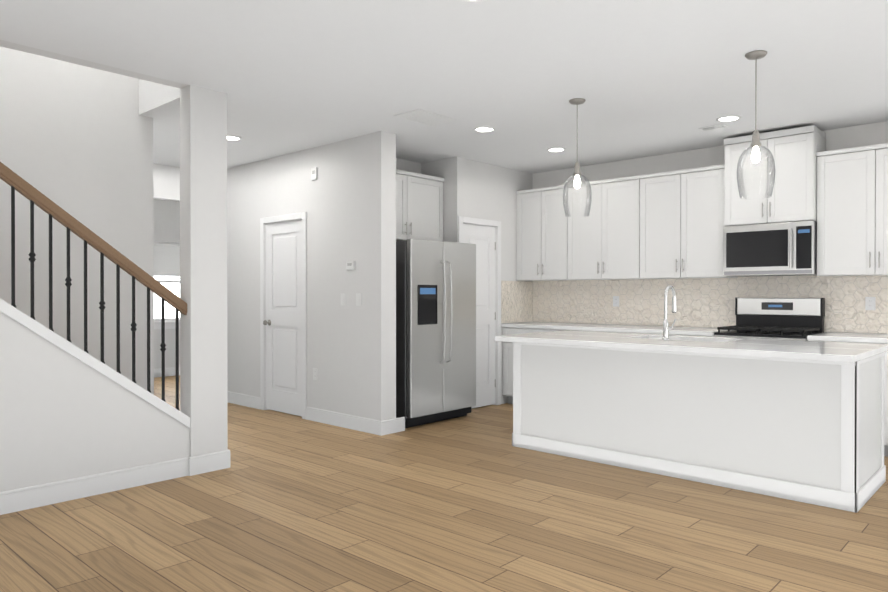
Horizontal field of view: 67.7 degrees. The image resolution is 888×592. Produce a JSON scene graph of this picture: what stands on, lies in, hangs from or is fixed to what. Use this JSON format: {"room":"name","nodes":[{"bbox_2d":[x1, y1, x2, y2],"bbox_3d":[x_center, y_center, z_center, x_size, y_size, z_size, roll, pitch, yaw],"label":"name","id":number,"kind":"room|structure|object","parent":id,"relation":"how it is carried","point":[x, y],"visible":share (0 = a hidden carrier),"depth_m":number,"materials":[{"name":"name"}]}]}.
{"room":"kitchen","nodes":[
{"label":"kitchen","id":0,"kind":"room"},
{"bbox_2d":[0,46,153,394],"bbox_3d":[-4.686,-1.439,3.175,0.150,5.400,6.520,0,0,43],"label":"wall","id":1,"kind":"structure","parent":0,"point":[76,141],"depth_m":5.11,"materials":[{"name":"paint"}]},
{"bbox_2d":[0,40,189,491],"bbox_3d":[-2.294,-1.443,4.200,0.158,5.400,1.530,0,0,43],"label":"wall","id":2,"kind":"structure","parent":0,"point":[69,410],"depth_m":4.09,"materials":[{"name":"paint"}]},
{"bbox_2d":[0,162,186,410],"bbox_3d":[-2.317,-0.101,4.179,0.064,1.832,1.460,0,0,43],"label":"stair railing","id":3,"kind":"object","parent":2,"relation":"on","point":[36,197],"visible":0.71,"depth_m":4.22,"materials":[{"name":"brown wood"}]},
{"bbox_2d":[0,450,229,514],"bbox_3d":[-3.775,1.199,2.505,0.055,0.130,6.455,0,0,43],"label":"baseboard","id":4,"kind":"structure","parent":2,"relation":"attached to","point":[21,499],"depth_m":4.25,"materials":[{"name":"white wood"}]},
{"bbox_2d":[153,163,179,200],"bbox_3d":[-3.349,-1.307,7.451,0.120,0.380,1.580,0,0,43],"label":"wall","id":5,"kind":"structure","parent":0,"point":[166,182],"depth_m":7.56,"materials":[{"name":"paint"}]},
{"bbox_2d":[154,199,179,368],"bbox_3d":[-4.174,-0.141,10.448,0.150,2.740,1.000,0,0,43],"label":"wall","id":6,"kind":"structure","parent":0,"point":[167,220],"depth_m":10.23,"materials":[{"name":"paint"}]},
{"bbox_2d":[154,241,179,328],"bbox_3d":[-4.154,-0.175,10.429,0.205,1.350,1.100,0,0,43],"label":"window","id":7,"kind":"structure","parent":6,"relation":"in","point":[166,258],"depth_m":10.27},
{"bbox_2d":[154,367,179,377],"bbox_3d":[-4.259,1.166,10.239,0.015,0.130,4.430,0,0,43],"label":"baseboard","id":8,"kind":"structure","parent":6,"relation":"attached to","point":[171,371],"depth_m":10.22,"materials":[{"name":"white wood"}]},
{"bbox_2d":[227,131,395,420],"bbox_3d":[-1.649,-0.126,7.086,3.120,2.740,0.180,0,0,43],"label":"wall","id":9,"kind":"structure","parent":0,"point":[349,201],"depth_m":6.43,"materials":[{"name":"paint"}]},
{"bbox_2d":[227,391,259,408],"bbox_3d":[-2.440,1.177,7.688,1.150,0.130,0.015,0,0,43],"label":"baseboard","id":10,"kind":"structure","parent":9,"relation":"attached to","point":[232,397],"depth_m":7.53,"materials":[{"name":"white wood"}]},
{"bbox_2d":[260,212,306,418],"bbox_3d":[-1.702,0.192,7.009,0.840,2.105,0.107,0,0,43],"label":"hall door","id":11,"kind":"structure","parent":9,"relation":"in","point":[283,323],"depth_m":7.03,"materials":[{"name":"white wood"}]},
{"bbox_2d":[311,167,317,180],"bbox_3d":[-1.292,-1.224,6.613,0.090,0.130,0.025,0,0,43],"label":"sensor","id":12,"kind":"object","parent":9,"relation":"attached to","point":[314,174],"visible":0.98,"depth_m":6.59,"materials":[{"name":"white plastic"}]},
{"bbox_2d":[313,368,317,379],"bbox_3d":[-1.287,0.776,6.628,0.075,0.115,0.008,0,0,43],"label":"outlet","id":13,"kind":"object","parent":9,"relation":"attached to","point":[315,373],"visible":1,"depth_m":6.62,"materials":[{"name":"white plastic"}]},
{"bbox_2d":[306,407,383,435],"bbox_3d":[-0.976,1.183,6.337,1.135,0.130,0.015,0,0,43],"label":"baseboard","id":14,"kind":"structure","parent":9,"relation":"attached to","point":[367,425],"depth_m":6.28,"materials":[{"name":"white wood"}]},
{"bbox_2d":[346,261,354,269],"bbox_3d":[-0.881,-0.292,6.237,0.120,0.090,0.025,0,0,43],"label":"thermostat","id":15,"kind":"object","parent":9,"relation":"attached to","point":[350,265],"visible":0.98,"depth_m":6.22,"materials":[{"name":"white plastic"}]},
{"bbox_2d":[356,293,361,305],"bbox_3d":[-0.795,0.028,6.170,0.075,0.115,0.011,0,0,43],"label":"light switch","id":16,"kind":"object","parent":9,"relation":"attached to","point":[358,299],"visible":1,"depth_m":6.16,"materials":[{"name":"white plastic"}]},
{"bbox_2d":[384,417,404,434],"bbox_3d":[-0.464,1.184,6.067,0.015,0.130,0.280,0,0,43],"label":"baseboard","id":17,"kind":"structure","parent":9,"relation":"attached to","point":[395,425],"depth_m":6.07,"materials":[{"name":"white wood"}]},
{"bbox_2d":[396,158,420,173],"bbox_3d":[-0.687,-0.126,7.083,0.140,2.740,1.120,0,0,43],"label":"wall","id":18,"kind":"structure","parent":0,"point":[407,165],"depth_m":7.29,"materials":[{"name":"paint"}]},
{"bbox_2d":[396,169,443,240],"bbox_3d":[-0.494,-0.930,6.902,0.381,0.710,1.110,0,0,43],"label":"upper cabinet","id":19,"kind":"object","parent":18,"relation":"attached to","point":[419,206],"visible":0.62,"depth_m":6.93,"materials":[{"name":"paint"}]},
{"bbox_2d":[421,157,461,241],"bbox_3d":[-0.083,-0.127,7.339,0.680,2.740,0.075,0,0,43],"label":"wall","id":20,"kind":"structure","parent":0,"point":[449,170],"depth_m":7.14,"materials":[{"name":"paint"}]},
{"bbox_2d":[0,375,887,591],"bbox_3d":[-2.734,1.306,4.529,11.200,0.100,11.240,0,0,43],"label":"floor","id":21,"kind":"structure","parent":0,"point":[474,500],"depth_m":3.61,"materials":[{"name":"brown wood"}]},
{"bbox_2d":[180,85,227,456],"bbox_3d":[-1.741,-0.116,4.804,0.160,2.740,0.280,0,0,43],"label":"wall post","id":22,"kind":"object","parent":21,"relation":"on","point":[203,255],"visible":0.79,"depth_m":4.73,"materials":[{"name":"paint"}]},
{"bbox_2d":[396,239,475,427],"bbox_3d":[-0.250,0.351,6.764,0.878,1.790,0.952,0,0,43],"label":"refrigerator","id":23,"kind":"object","parent":21,"relation":"on","point":[435,331],"visible":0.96,"depth_m":6.41,"materials":[{"name":"silver metal"}]},
{"bbox_2d":[502,327,554,403],"bbox_3d":[1.123,0.798,7.625,0.708,0.888,0.651,0,0,43],"label":"base cabinet","id":24,"kind":"object","parent":21,"relation":"on","point":[507,368],"visible":0.29,"depth_m":7.59,"materials":[{"name":"paint"}]},
{"bbox_2d":[554,329,626,332],"bbox_3d":[1.700,0.800,7.094,0.860,0.888,0.651,0,0,43],"label":"base cabinet","id":25,"kind":"object","parent":21,"relation":"on","point":[580,330],"visible":0.02,"depth_m":6.99,"materials":[{"name":"paint"}]},
{"bbox_2d":[501,322,731,335],"bbox_3d":[1.760,0.334,7.048,2.425,0.042,0.633,0,0,43],"label":"countertop","id":26,"kind":"structure","parent":25,"relation":"on","point":[634,329],"depth_m":6.78,"materials":[{"name":"stone"}]},
{"bbox_2d":[640,333,713,336],"bbox_3d":[2.332,0.803,6.511,0.860,0.888,0.651,0,0,43],"label":"base cabinet","id":27,"kind":"object","parent":21,"relation":"on","point":[673,334],"depth_m":6.24,"materials":[{"name":"paint"}]},
{"bbox_2d":[512,338,887,512],"bbox_3d":[1.785,0.808,5.021,2.497,0.890,0.886,0,0,43],"label":"kitchen island","id":28,"kind":"object","parent":21,"relation":"on","point":[799,420],"depth_m":4.43,"materials":[{"name":"paint"}]},
{"bbox_2d":[495,334,874,361],"bbox_3d":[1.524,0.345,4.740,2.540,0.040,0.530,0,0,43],"label":"island countertop","id":29,"kind":"structure","parent":28,"relation":"on","point":[674,345],"depth_m":4.40,"materials":[{"name":"white stone"}]},
{"bbox_2d":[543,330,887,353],"bbox_3d":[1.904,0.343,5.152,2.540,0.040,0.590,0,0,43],"label":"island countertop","id":30,"kind":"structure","parent":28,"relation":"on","point":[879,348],"depth_m":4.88,"materials":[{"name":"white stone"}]},
{"bbox_2d":[662,285,676,339],"bbox_3d":[1.707,0.119,4.938,0.109,0.406,0.199,0,0,43],"label":"faucet","id":31,"kind":"object","parent":30,"relation":"on","point":[666,328],"visible":1,"depth_m":4.90,"materials":[{"name":"silver metal"}]},
{"bbox_2d":[714,297,824,340],"bbox_3d":[2.903,0.620,5.935,0.750,1.218,0.676,0,0,43],"label":"range","id":32,"kind":"object","parent":21,"relation":"on","point":[801,319],"visible":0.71,"depth_m":6.00,"materials":[{"name":"silver metal"}]},
{"bbox_2d":[808,340,887,456],"bbox_3d":[3.523,0.808,5.413,0.860,0.888,0.651,0,0,43],"label":"base cabinet","id":33,"kind":"object","parent":21,"relation":"on","point":[886,408],"depth_m":5.12,"materials":[{"name":"paint"}]},
{"bbox_3d":[4.176,0.810,4.810,0.918,0.888,0.651,0,0,43],"label":"base cabinet","id":34,"kind":"object","parent":21,"relation":"on","visible":0},
{"bbox_2d":[807,332,887,343],"bbox_3d":[3.868,0.342,5.105,1.775,0.042,0.633,0,0,43],"label":"countertop","id":35,"kind":"structure","parent":34,"relation":"on","point":[855,337],"depth_m":5.34,"materials":[{"name":"stone"}]},
{"bbox_2d":[0,0,887,173],"bbox_3d":[-2.619,-1.634,4.383,10.650,0.300,11.100,0,0,43],"label":"ceiling","id":36,"kind":"structure","parent":0,"point":[645,78],"depth_m":4.27,"materials":[{"name":"paint"}]},
{"bbox_2d":[227,135,241,140],"bbox_3d":[-1.997,-1.487,6.217,0.195,0.010,0.195,0,0,-2],"label":"recessed light","id":37,"kind":"object","parent":36,"relation":"in","point":[229,137],"depth_m":6.21,"materials":[{"name":"white plastic"}]},
{"bbox_2d":[394,109,455,125],"bbox_3d":[-0.156,-1.485,5.513,0.300,0.007,0.450,0,0,43],"label":"ceiling vent","id":38,"kind":"object","parent":36,"relation":"in","point":[424,117],"visible":1,"depth_m":5.49,"materials":[{"name":"white plastic"}]},
{"bbox_2d":[462,0,485,1],"bbox_3d":[0.149,-1.474,3.219,0.195,0.010,0.195,0,0,-2],"label":"recessed light","id":39,"kind":"object","parent":36,"relation":"in","point":[462,0],"depth_m":3.29,"materials":[{"name":"white plastic"}]},
{"bbox_2d":[473,126,494,131],"bbox_3d":[0.359,-1.485,5.895,0.195,0.010,0.195,0,0,-2],"label":"recessed light","id":40,"kind":"object","parent":36,"relation":"in","point":[482,128],"depth_m":5.89,"materials":[{"name":"white plastic"}]},
{"bbox_2d":[546,147,565,151],"bbox_3d":[1.139,-1.489,6.727,0.195,0.010,0.195,0,0,-2],"label":"recessed light","id":41,"kind":"object","parent":36,"relation":"in","point":[555,149],"depth_m":6.71,"materials":[{"name":"white plastic"}]},
{"bbox_2d":[563,98,591,216],"bbox_3d":[1.010,-1.049,5.025,0.216,0.876,0.216,0,0,43],"label":"pendant light","id":42,"kind":"object","parent":36,"relation":"hanging from","point":[576,176],"visible":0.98,"depth_m":5.04,"materials":[{"name":"clear glass"}]},
{"bbox_2d":[698,124,727,130],"bbox_3d":[2.371,-1.484,5.835,0.220,0.012,0.120,0,0,43],"label":"ceiling vent","id":43,"kind":"object","parent":36,"relation":"in","point":[720,126],"visible":1,"depth_m":5.82,"materials":[{"name":"white plastic"}]},
{"bbox_2d":[716,115,740,121],"bbox_3d":[2.376,-1.484,5.531,0.195,0.010,0.195,0,0,-2],"label":"recessed light","id":44,"kind":"object","parent":36,"relation":"in","point":[728,118],"depth_m":5.52,"materials":[{"name":"white plastic"}]},
{"bbox_2d":[736,50,774,198],"bbox_3d":[1.906,-1.044,4.049,0.216,0.876,0.216,0,0,43],"label":"pendant light","id":45,"kind":"object","parent":36,"relation":"hanging from","point":[755,148],"visible":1,"depth_m":4.05,"materials":[{"name":"clear glass"}]},
{"bbox_2d":[462,158,496,226],"bbox_3d":[0.147,-1.148,7.585,0.680,0.700,0.605,0,0,43],"label":"wall","id":46,"kind":"structure","parent":0,"point":[479,190],"depth_m":7.35,"materials":[{"name":"paint"}]},
{"bbox_2d":[496,166,532,404],"bbox_3d":[0.593,-0.130,8.073,0.680,2.740,0.710,0,0,43],"label":"wall","id":47,"kind":"structure","parent":0,"point":[511,183],"depth_m":7.74,"materials":[{"name":"paint"}]},
{"bbox_2d":[458,216,500,408],"bbox_3d":[0.400,0.191,7.358,0.107,2.105,0.735,0,0,43],"label":"pantry door","id":48,"kind":"structure","parent":47,"relation":"in","point":[486,240],"depth_m":7.48,"materials":[{"name":"white wood"}]},
{"bbox_3d":[2.711,-0.124,6.704,5.650,2.740,0.150,0,0,43],"label":"wall","id":49,"kind":"structure","parent":0,"visible":0},
{"bbox_2d":[516,185,567,280],"bbox_3d":[1.210,-0.716,7.713,0.708,1.055,0.367,0,0,43],"label":"upper cabinet","id":50,"kind":"object","parent":49,"relation":"attached to","point":[541,236],"visible":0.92,"depth_m":7.59,"materials":[{"name":"paint"}]},
{"bbox_2d":[568,175,639,279],"bbox_3d":[1.786,-0.714,7.181,0.860,1.055,0.367,0,0,43],"label":"upper cabinet","id":51,"kind":"object","parent":49,"relation":"attached to","point":[604,240],"visible":0.75,"depth_m":7.04,"materials":[{"name":"paint"}]},
{"bbox_2d":[639,164,737,278],"bbox_3d":[2.419,-0.711,6.598,0.860,1.055,0.367,0,0,43],"label":"upper cabinet","id":52,"kind":"object","parent":49,"relation":"attached to","point":[681,222],"visible":0.96,"depth_m":6.47,"materials":[{"name":"paint"}]},
{"bbox_2d":[501,275,887,333],"bbox_3d":[2.695,0.052,6.185,4.966,0.528,0.633,0,0,43],"label":"backsplash","id":53,"kind":"structure","parent":49,"relation":"attached to","point":[705,302],"depth_m":6.80,"materials":[{"name":"natural stone"},{"name":"grout"}]},
{"bbox_2d":[613,296,618,306],"bbox_3d":[1.901,0.053,7.324,0.075,0.115,0.008,0,0,43],"label":"outlet","id":54,"kind":"object","parent":53,"relation":"attached to","point":[615,301],"visible":1,"depth_m":7.32,"materials":[{"name":"white plastic"}]},
{"bbox_2d":[865,297,875,309],"bbox_3d":[3.666,0.060,5.697,0.075,0.115,0.008,0,0,43],"label":"outlet","id":55,"kind":"object","parent":53,"relation":"attached to","point":[870,303],"visible":1,"depth_m":5.69,"materials":[{"name":"white plastic"}]},
{"bbox_2d":[533,121,887,188],"bbox_3d":[2.909,-1.367,6.412,4.968,0.249,0.004,0,0,43],"label":"wall","id":56,"kind":"structure","parent":49,"relation":"attached to","point":[858,136],"depth_m":6.86,"materials":[{"name":"paint"}]},
{"bbox_2d":[724,125,825,226],"bbox_3d":[2.997,-1.056,6.029,0.756,0.810,0.417,0,0,43],"label":"upper cabinet","id":57,"kind":"object","parent":49,"relation":"attached to","point":[793,197],"visible":0.92,"depth_m":5.85,"materials":[{"name":"paint"}]},
{"bbox_2d":[723,221,816,276],"bbox_3d":[2.988,-0.419,6.022,0.754,0.456,0.444,0,0,43],"label":"microwave","id":58,"kind":"object","parent":57,"relation":"attached to","point":[782,249],"visible":1,"depth_m":5.86,"materials":[{"name":"silver metal"}]},
{"bbox_2d":[816,143,887,275],"bbox_3d":[3.610,-0.706,5.500,0.860,1.055,0.367,0,0,43],"label":"upper cabinet","id":59,"kind":"object","parent":49,"relation":"attached to","point":[852,211],"visible":1,"depth_m":5.50,"materials":[{"name":"paint"}]}
]}

